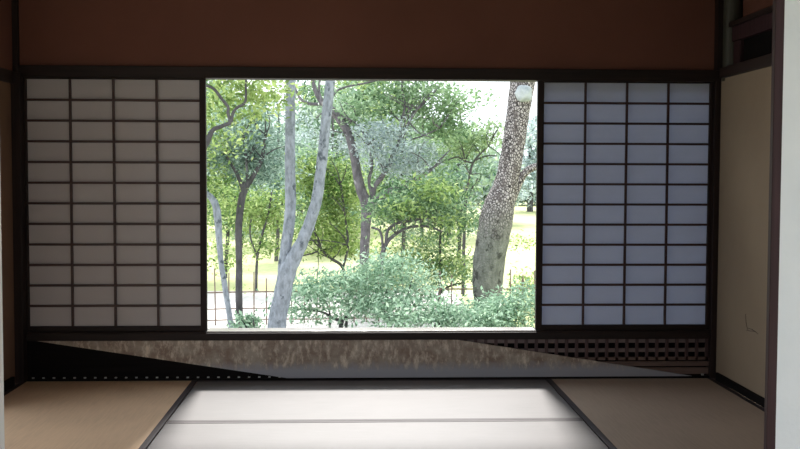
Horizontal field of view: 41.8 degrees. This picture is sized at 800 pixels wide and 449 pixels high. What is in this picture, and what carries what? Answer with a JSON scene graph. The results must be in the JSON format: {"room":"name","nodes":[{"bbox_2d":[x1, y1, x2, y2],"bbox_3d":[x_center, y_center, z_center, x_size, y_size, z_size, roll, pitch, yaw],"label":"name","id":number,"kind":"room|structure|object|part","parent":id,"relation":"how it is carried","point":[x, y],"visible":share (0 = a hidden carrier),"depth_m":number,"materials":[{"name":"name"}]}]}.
{"room":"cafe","nodes":[
{"label":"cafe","id":0,"kind":"room"},
{"bbox_2d":[0,179,4,448],"bbox_3d":[-2.249,-0.057,2.774,2.341,2.100,0.030,0,3,-2],"label":"wall","id":1,"kind":"structure","parent":0,"point":[2,435],"depth_m":2.84,"materials":[{"name":"white paint"}]},
{"bbox_2d":[0,0,14,380],"bbox_3d":[-2.064,-0.306,4.272,0.118,2.450,2.930,0,3,-2],"label":"wall","id":2,"kind":"structure","parent":0,"point":[5,88],"depth_m":5.48,"materials":[{"name":"beige paint"}]},
{"bbox_2d":[0,67,13,83],"bbox_3d":[-2.039,-0.762,5.204,0.010,0.068,0.735,0,3,-2],"label":"trim","id":3,"kind":"structure","parent":2,"relation":"attached to","point":[5,74],"depth_m":5.45,"materials":[{"name":"brown wood"}]},
{"bbox_2d":[4,376,14,391],"bbox_3d":[-2.040,0.846,5.267,0.017,0.050,0.600,0,3,-2],"label":"baseboard","id":4,"kind":"structure","parent":2,"relation":"attached to","point":[9,383],"depth_m":5.48,"materials":[{"name":"brown wood"}]},
{"bbox_2d":[11,0,27,383],"bbox_3d":[-2.040,-0.373,5.618,0.048,2.450,0.111,0,3,-2],"label":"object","id":5,"kind":"structure","parent":2,"relation":"attached to","point":[17,91],"depth_m":5.58,"materials":[{"name":"brown wood"}]},
{"bbox_2d":[19,0,714,69],"bbox_3d":[-0.116,-1.223,5.719,4.150,0.750,0.114,0,3,-2],"label":"wall","id":6,"kind":"structure","parent":0,"point":[498,34],"depth_m":5.67,"materials":[{"name":"red paint"}]},
{"bbox_2d":[18,65,720,81],"bbox_3d":[-0.152,-0.818,5.709,3.822,0.062,0.112,0,3,-2],"label":"trim","id":7,"kind":"structure","parent":6,"relation":"attached to","point":[73,71],"depth_m":5.66,"materials":[{"name":"brown wood"}]},
{"bbox_2d":[714,0,723,70],"bbox_3d":[1.743,-1.216,5.713,0.035,0.750,0.056,0,3,-2],"label":"trim","id":8,"kind":"structure","parent":6,"relation":"attached to","point":[719,4],"depth_m":5.70,"materials":[{"name":"brown wood"}]},
{"bbox_2d":[716,66,771,397],"bbox_3d":[1.871,0.094,4.484,0.120,1.655,2.880,0,3,-2],"label":"wall","id":9,"kind":"structure","parent":0,"point":[745,97],"depth_m":5.40,"materials":[{"name":"paint"}]},
{"bbox_2d":[27,339,708,381],"bbox_3d":[-0.150,0.740,5.785,3.744,0.222,0.068,0,3,-2],"label":"wainscot","id":10,"kind":"structure","parent":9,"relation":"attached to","point":[503,358],"depth_m":5.75,"materials":[{"name":"brown wood"}]},
{"bbox_3d":[-0.150,0.831,5.775,3.744,0.042,0.036,0,3,-2],"label":"foot rail","id":11,"kind":"part","parent":10,"relation":"part of","materials":[{"name":"brown wood"}]},
{"bbox_3d":[1.012,0.644,5.822,1.418,0.026,0.008,0,3,-2],"label":"lattice rail","id":12,"kind":"part","parent":10,"relation":"part of","materials":[{"name":"brown wood"}]},
{"bbox_3d":[1.012,0.698,5.824,1.418,0.022,0.008,0,3,-2],"label":"lattice rail","id":13,"kind":"part","parent":10,"relation":"part of","materials":[{"name":"brown wood"}]},
{"bbox_3d":[1.012,0.744,5.818,1.418,0.018,0.010,0,3,-2],"label":"lattice rail","id":14,"kind":"part","parent":10,"relation":"part of","materials":[{"name":"brown wood"}]},
{"bbox_3d":[1.012,0.773,5.820,1.418,0.028,0.015,0,3,-2],"label":"rail","id":15,"kind":"part","parent":10,"relation":"part of","materials":[{"name":"brown wood"}]},
{"bbox_3d":[1.012,0.814,5.824,1.418,0.038,0.011,0,3,-2],"label":"rail","id":16,"kind":"part","parent":10,"relation":"part of","materials":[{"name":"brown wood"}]},
{"bbox_2d":[26,328,710,340],"bbox_3d":[-0.151,0.605,5.792,3.744,0.048,0.120,0,3,-2],"label":"trim","id":17,"kind":"structure","parent":9,"relation":"attached to","point":[539,334],"depth_m":5.74,"materials":[{"name":"brown wood"}]},
{"bbox_2d":[23,77,207,331],"bbox_3d":[-1.534,-0.104,5.677,0.968,1.370,0.030,0,3,-2],"label":"screen","id":18,"kind":"object","parent":17,"relation":"on","point":[116,168],"visible":1,"depth_m":5.68,"materials":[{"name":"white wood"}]},
{"bbox_3d":[-1.542,-0.784,5.643,0.921,0.008,0.030,0,3,-2],"label":"rail","id":19,"kind":"part","parent":18,"relation":"part of","materials":[{"name":"brown wood"}]},
{"bbox_3d":[-1.547,0.566,5.710,0.921,0.028,0.030,0,3,-2],"label":"rail","id":20,"kind":"part","parent":18,"relation":"part of","materials":[{"name":"brown wood"}]},
{"bbox_2d":[535,81,713,329],"bbox_3d":[1.237,-0.101,5.795,0.973,1.370,0.030,0,3,-2],"label":"screen","id":21,"kind":"object","parent":17,"relation":"on","point":[624,168],"visible":1,"depth_m":5.79,"materials":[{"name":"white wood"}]},
{"bbox_3d":[1.243,0.570,5.829,0.919,0.028,0.030,0,3,-2],"label":"rail","id":22,"kind":"part","parent":21,"relation":"part of","materials":[{"name":"brown wood"}]},
{"bbox_3d":[1.247,-0.781,5.761,0.919,0.008,0.030,0,3,-2],"label":"rail","id":23,"kind":"part","parent":21,"relation":"part of","materials":[{"name":"brown wood"}]},
{"bbox_2d":[207,327,535,332],"bbox_3d":[-0.154,0.584,5.806,1.807,0.008,0.119,0,3,-2],"label":"trim","id":24,"kind":"structure","parent":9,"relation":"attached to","point":[413,329],"depth_m":5.78,"materials":[{"name":"wood"}]},
{"bbox_2d":[706,81,720,378],"bbox_3d":[1.739,0.025,5.815,0.032,1.660,0.076,0,3,-2],"label":"trim","id":25,"kind":"structure","parent":9,"relation":"attached to","point":[717,85],"depth_m":5.78,"materials":[{"name":"brown wood"}]},
{"bbox_2d":[716,373,764,407],"bbox_3d":[1.805,0.904,4.434,0.015,0.042,2.705,0,3,-2],"label":"baseboard","id":26,"kind":"structure","parent":9,"relation":"attached to","point":[738,388],"depth_m":5.39,"materials":[{"name":"brown wood"}]},
{"bbox_2d":[743,0,772,16],"bbox_3d":[1.960,-1.129,4.426,0.110,0.795,2.880,0,3,-2],"label":"wall","id":27,"kind":"structure","parent":0,"point":[749,6],"depth_m":5.50,"materials":[{"name":"red paint"}]},
{"bbox_2d":[722,0,742,80],"bbox_3d":[1.807,-1.185,5.689,0.104,0.810,0.104,0,3,-2],"label":"trim","id":28,"kind":"structure","parent":27,"relation":"attached to","point":[732,9],"depth_m":5.66,"materials":[{"name":"brown wood"}]},
{"bbox_2d":[719,53,771,77],"bbox_3d":[1.855,-0.755,4.353,0.125,0.055,2.705,0,3,-2],"label":"trim","id":29,"kind":"structure","parent":27,"relation":"attached to","point":[764,61],"depth_m":5.30,"materials":[{"name":"brown wood"}]},
{"bbox_2d":[728,5,772,26],"bbox_3d":[1.865,-1.006,4.313,0.090,0.025,2.650,0,3,-2],"label":"trim","id":30,"kind":"structure","parent":27,"relation":"attached to","point":[769,9],"depth_m":5.31,"materials":[{"name":"brown wood"}]},
{"bbox_2d":[732,12,772,63],"bbox_3d":[1.874,-0.887,4.319,0.070,0.212,2.650,0,3,-2],"label":"trim","id":31,"kind":"structure","parent":27,"relation":"attached to","point":[762,24],"depth_m":5.44,"materials":[{"name":"red wood"}]},
{"bbox_2d":[744,30,771,60],"bbox_3d":[1.889,-0.849,4.322,0.040,0.135,2.650,0,3,-2],"label":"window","id":32,"kind":"structure","parent":27,"relation":"attached to","point":[759,45],"depth_m":5.34,"materials":[{"name":"brown wood"}]},
{"bbox_3d":[-0.489,1.097,2.048,5.800,0.120,7.420,0,3,-2],"label":"floor","id":33,"kind":"structure","parent":0,"visible":0},
{"bbox_2d":[4,380,196,448],"bbox_3d":[-1.538,0.925,4.750,0.944,0.056,1.908,0,3,-2],"label":"mat","id":34,"kind":"object","parent":33,"relation":"on","point":[41,414],"visible":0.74,"depth_m":4.95,"materials":[{"name":"brown fabric"}]},
{"bbox_2d":[167,379,581,421],"bbox_3d":[-0.130,0.903,5.287,1.907,0.056,0.952,0,3,-2],"label":"mat","id":35,"kind":"object","parent":33,"relation":"on","point":[387,399],"visible":0.75,"depth_m":5.22,"materials":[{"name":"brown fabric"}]},
{"bbox_2d":[147,419,608,448],"bbox_3d":[-0.089,0.951,4.333,1.907,0.056,0.952,0,3,-2],"label":"mat","id":36,"kind":"object","parent":33,"relation":"on","point":[545,433],"visible":1,"depth_m":4.55,"materials":[{"name":"brown fabric"}]},
{"bbox_2d":[546,378,763,448],"bbox_3d":[1.312,0.929,4.871,0.930,0.056,1.908,0,3,-2],"label":"mat","id":37,"kind":"object","parent":33,"relation":"on","point":[629,413],"visible":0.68,"depth_m":4.99,"materials":[{"name":"brown fabric"}]},
{"bbox_3d":[-0.519,-1.280,2.821,5.800,0.350,0.100,0,3,-2],"label":"wall partition","id":38,"kind":"structure","parent":0,"visible":0},
{"bbox_2d":[764,0,799,448],"bbox_3d":[1.651,-0.052,2.936,1.251,2.100,0.022,0,3,-2],"label":"door","id":39,"kind":"structure","parent":38,"relation":"in","point":[782,361],"depth_m":2.91,"materials":[{"name":"white paper"}]},
{"bbox_3d":[1.664,-0.052,2.937,1.226,2.100,0.016,0,3,-2],"label":"paper panel","id":40,"kind":"part","parent":39,"relation":"part of","materials":[{"name":"white paper"}]},
{"label":"outside","id":41,"kind":"structure","parent":0,"visible":0},
{"bbox_2d":[207,201,535,327],"bbox_3d":[-1.911,-0.378,44.997,120.000,0.001,150.000,0,3,-2],"label":"ground","id":42,"kind":"structure","parent":41,"point":[526,221],"depth_m":22.37,"materials":[{"name":"green plant"}]},
{"bbox_2d":[206,80,253,171],"bbox_3d":[-8.623,-4.021,46.455,5.362,7.543,6.608,0,3,-2],"label":"tree","id":43,"kind":"object","parent":42,"relation":"on","point":[208,80],"visible":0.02,"depth_m":44.98,"materials":[{"name":"green plant"}]},
{"bbox_2d":[206,102,263,327],"bbox_3d":[-2.418,-0.072,12.088,1.833,2.857,2.305,0,3,-2],"label":"slender tree","id":44,"kind":"object","parent":42,"relation":"on","point":[217,211],"visible":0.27,"depth_m":11.95,"materials":[{"name":"green plant"}]},
{"bbox_2d":[206,88,275,277],"bbox_3d":[-3.129,-0.697,18.374,1.869,3.466,1.642,1,3,21],"label":"tree","id":45,"kind":"object","parent":42,"relation":"on","point":[228,232],"visible":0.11,"depth_m":18.29,"materials":[{"name":"green plant"}]},
{"bbox_2d":[208,92,284,226],"bbox_3d":[-4.833,-2.009,33.668,4.067,4.552,7.647,0,3,-2],"label":"tree","id":46,"kind":"object","parent":42,"relation":"on","point":[220,92],"visible":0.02,"depth_m":33.45,"materials":[{"name":"green plant"}]},
{"bbox_2d":[208,98,298,247],"bbox_3d":[-3.709,-1.022,25.938,3.056,4.329,2.231,-1,3,-19],"label":"tree","id":47,"kind":"object","parent":42,"relation":"on","point":[270,230],"visible":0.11,"depth_m":25.84,"materials":[{"name":"green plant"}]},
{"bbox_2d":[207,167,309,293],"bbox_3d":[-2.369,0.249,16.154,1.945,2.281,1.686,0,3,-2],"label":"maple tree","id":48,"kind":"object","parent":42,"relation":"on","point":[259,210],"visible":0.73,"depth_m":15.99,"materials":[{"name":"green plant"}]},
{"bbox_2d":[206,80,314,158],"bbox_3d":[-1.549,-0.167,9.621,1.746,3.288,1.697,0,3,-2],"label":"gnarled tree","id":49,"kind":"object","parent":42,"relation":"on","point":[248,94],"visible":0.48,"depth_m":9.73,"materials":[{"name":"green plant"}]},
{"bbox_2d":[206,99,315,327],"bbox_3d":[-1.926,-0.099,12.522,1.894,2.880,1.510,0,3,-11],"label":"slender tree","id":50,"kind":"object","parent":42,"relation":"on","point":[260,161],"visible":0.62,"depth_m":12.26,"materials":[{"name":"green plant"}]},
{"bbox_2d":[248,102,334,260],"bbox_3d":[-2.462,-0.892,21.894,2.169,3.608,1.894,-2,4,-37],"label":"tree","id":51,"kind":"object","parent":42,"relation":"on","point":[315,125],"visible":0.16,"depth_m":21.83,"materials":[{"name":"green plant"}]},
{"bbox_2d":[277,110,308,219],"bbox_3d":[-4.146,-2.386,40.680,4.657,4.617,5.912,0,3,-2],"label":"tree","id":52,"kind":"object","parent":42,"relation":"on","point":[298,110],"visible":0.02,"depth_m":40.46,"materials":[{"name":"green plant"}]},
{"bbox_2d":[267,80,334,327],"bbox_3d":[-0.917,-1.330,10.315,2.691,5.550,1.947,0,3,-13],"label":"tree","id":53,"kind":"object","parent":42,"relation":"on","point":[290,258],"visible":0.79,"depth_m":10.44,"materials":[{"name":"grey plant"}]},
{"bbox_2d":[276,139,383,285],"bbox_3d":[-1.056,-0.152,17.408,2.015,2.550,1.875,0,3,-7],"label":"bushy tree","id":54,"kind":"object","parent":42,"relation":"on","point":[339,195],"visible":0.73,"depth_m":17.10,"materials":[{"name":"green plant"}]},
{"bbox_2d":[271,80,389,238],"bbox_3d":[-2.025,-1.854,28.332,4.041,4.792,6.958,0,3,-2],"label":"tree","id":55,"kind":"object","parent":42,"relation":"on","point":[315,108],"visible":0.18,"depth_m":27.72,"materials":[{"name":"green plant"}]},
{"bbox_2d":[255,257,408,327],"bbox_3d":[-0.700,0.876,11.199,1.733,1.053,1.413,-1,3,-17],"label":"shrub","id":56,"kind":"object","parent":42,"relation":"on","point":[352,283],"visible":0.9,"depth_m":11.11,"materials":[{"name":"green plant"}]},
{"bbox_3d":[-0.863,1.112,11.243,0.510,0.576,0.054,0,3,-2],"label":"stem","id":57,"kind":"part","parent":56,"relation":"part of","materials":[{"name":"green plant"}]},
{"bbox_3d":[-0.459,1.101,11.259,0.448,0.597,0.061,0,3,-2],"label":"stem","id":58,"kind":"part","parent":56,"relation":"part of","materials":[{"name":"green plant"}]},
{"bbox_2d":[282,117,387,255],"bbox_3d":[-1.538,-0.862,23.983,2.631,4.176,2.352,1,3,21],"label":"tree","id":59,"kind":"object","parent":42,"relation":"on","point":[372,225],"visible":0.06,"depth_m":23.88,"materials":[{"name":"green plant"}]},
{"bbox_2d":[207,291,470,328],"bbox_3d":[-6.729,1.266,11.102,15.500,0.016,9.800,0,3,-2],"label":"garden path","id":60,"kind":"structure","parent":42,"relation":"on","point":[260,297],"depth_m":13.78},
{"bbox_2d":[226,310,267,327],"bbox_3d":[-1.655,1.121,11.345,0.499,0.405,0.417,-2,3,-33],"label":"shrub","id":61,"kind":"object","parent":60,"relation":"on","point":[248,322],"visible":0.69,"depth_m":11.29,"materials":[{"name":"green plant"}]},
{"bbox_2d":[296,81,419,181],"bbox_3d":[-1.189,-2.777,34.831,4.396,5.997,5.950,1,3,24],"label":"tree","id":62,"kind":"object","parent":42,"relation":"on","point":[338,82],"visible":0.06,"depth_m":34.14,"materials":[{"name":"green plant"}]},
{"bbox_2d":[207,266,534,324],"bbox_3d":[-0.251,0.881,12.902,4.605,0.732,0.036,0,3,-9],"label":"bamboo fence","id":63,"kind":"object","parent":42,"relation":"on","point":[439,288],"visible":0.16,"depth_m":12.70,"materials":[{"name":"wood"}]},
{"bbox_3d":[-0.247,1.010,12.918,4.593,0.027,0.017,0,3,-9],"label":"rail","id":64,"kind":"part","parent":63,"relation":"part of","materials":[{"name":"brown wood"}]},
{"bbox_3d":[-0.246,0.811,12.908,4.593,0.029,0.019,0,3,-9],"label":"rail","id":65,"kind":"part","parent":63,"relation":"part of","materials":[{"name":"brown wood"}]},
{"bbox_3d":[-0.247,1.145,12.924,4.593,0.027,0.017,0,3,-9],"label":"rail","id":66,"kind":"part","parent":63,"relation":"part of","materials":[{"name":"brown wood"}]},
{"bbox_2d":[207,172,535,205],"bbox_3d":[-1.064,-2.128,59.883,25.171,3.027,5.774,0,3,-2],"label":"clipped hedge","id":67,"kind":"object","parent":42,"relation":"on","point":[524,200],"visible":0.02,"depth_m":59.66,"materials":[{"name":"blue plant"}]},
{"bbox_2d":[274,80,509,299],"bbox_3d":[-0.112,-0.782,15.054,3.528,3.986,2.190,0,3,-2],"label":"spreading tree","id":68,"kind":"object","parent":42,"relation":"on","point":[434,126],"visible":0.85,"depth_m":14.96,"materials":[{"name":"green plant"}]},
{"bbox_2d":[334,246,466,327],"bbox_3d":[-0.061,0.770,11.235,1.519,1.130,1.615,2,3,34],"label":"shrub","id":69,"kind":"object","parent":42,"relation":"on","point":[389,310],"visible":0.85,"depth_m":11.18,"materials":[{"name":"green plant"}]},
{"bbox_2d":[363,98,455,247],"bbox_3d":[0.415,-0.690,26.009,3.536,5.028,2.534,0,3,4],"label":"tree","id":70,"kind":"object","parent":42,"relation":"on","point":[408,235],"visible":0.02,"depth_m":25.97,"materials":[{"name":"green plant"}]},
{"bbox_2d":[350,206,472,307],"bbox_3d":[0.290,0.517,13.674,1.956,1.532,1.541,1,3,7],"label":"evergreen","id":71,"kind":"object","parent":42,"relation":"on","point":[453,265],"visible":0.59,"depth_m":13.61,"materials":[{"name":"green plant"}]},
{"bbox_2d":[336,164,487,314],"bbox_3d":[0.178,0.247,13.558,2.063,2.079,2.017,1,3,10],"label":"tree","id":72,"kind":"object","parent":42,"relation":"on","point":[441,193],"visible":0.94,"depth_m":13.21,"materials":[{"name":"green plant"}]},
{"bbox_2d":[349,114,474,263],"bbox_3d":[0.217,-0.829,20.961,2.778,3.510,1.914,0,3,5],"label":"tree","id":73,"kind":"object","parent":42,"relation":"on","point":[452,162],"visible":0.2,"depth_m":20.93,"materials":[{"name":"green plant"}]},
{"bbox_2d":[373,84,467,176],"bbox_3d":[0.469,-3.132,43.555,4.579,5.857,5.030,0,3,-2],"label":"tree","id":74,"kind":"object","parent":42,"relation":"on","point":[396,115],"visible":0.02,"depth_m":42.90,"materials":[{"name":"green plant"}]},
{"bbox_2d":[376,258,491,327],"bbox_3d":[0.241,0.852,11.308,1.901,0.961,1.483,3,4,42],"label":"shrub","id":75,"kind":"object","parent":42,"relation":"on","point":[446,314],"visible":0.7,"depth_m":11.07,"materials":[{"name":"green plant"}]},
{"bbox_2d":[418,96,493,256],"bbox_3d":[1.185,-0.663,23.102,1.965,4.358,1.627,1,3,12],"label":"tree","id":76,"kind":"object","parent":42,"relation":"on","point":[459,164],"visible":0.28,"depth_m":23.02,"materials":[{"name":"green plant"}]},
{"bbox_2d":[402,117,524,235],"bbox_3d":[1.442,-1.480,31.193,4.286,3.782,6.094,0,3,-2],"label":"tree","id":77,"kind":"object","parent":42,"relation":"on","point":[480,177],"visible":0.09,"depth_m":29.83,"materials":[{"name":"green plant"}]},
{"bbox_2d":[426,113,505,293],"bbox_3d":[1.120,-0.327,16.320,1.785,2.972,1.338,0,3,-2],"label":"young tree","id":78,"kind":"object","parent":42,"relation":"on","point":[472,141],"visible":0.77,"depth_m":16.09,"materials":[{"name":"green plant"}]},
{"bbox_2d":[440,278,534,327],"bbox_3d":[1.099,0.959,10.943,1.419,0.794,1.379,0,3,-2],"label":"shrub","id":79,"kind":"object","parent":42,"relation":"on","point":[496,314],"visible":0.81,"depth_m":10.79,"materials":[{"name":"green plant"}]},
{"bbox_2d":[461,145,535,209],"bbox_3d":[3.111,-1.577,38.525,4.441,3.261,5.988,0,3,-2],"label":"tree","id":80,"kind":"object","parent":42,"relation":"on","point":[484,195],"visible":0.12,"depth_m":37.59,"materials":[{"name":"green plant"}]},
{"bbox_2d":[472,82,535,325],"bbox_3d":[1.637,-1.817,12.694,2.574,6.343,2.019,0,3,-2],"label":"leaning tree","id":81,"kind":"object","parent":42,"relation":"on","point":[497,211],"visible":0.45,"depth_m":12.43,"materials":[{"name":"grey plant"}]},
{"bbox_2d":[496,112,536,211],"bbox_3d":[6.259,-2.954,50.237,4.856,4.914,5.654,-1,3,-24],"label":"tree","id":82,"kind":"object","parent":42,"relation":"on","point":[531,157],"visible":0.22,"depth_m":49.36,"materials":[{"name":"green plant"}]},
{"bbox_2d":[502,229,535,301],"bbox_3d":[1.727,0.626,14.806,0.951,1.090,1.030,-1,3,-16],"label":"shrub","id":83,"kind":"object","parent":42,"relation":"on","point":[517,239],"visible":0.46,"depth_m":14.86,"materials":[{"name":"green plant"}]}
]}

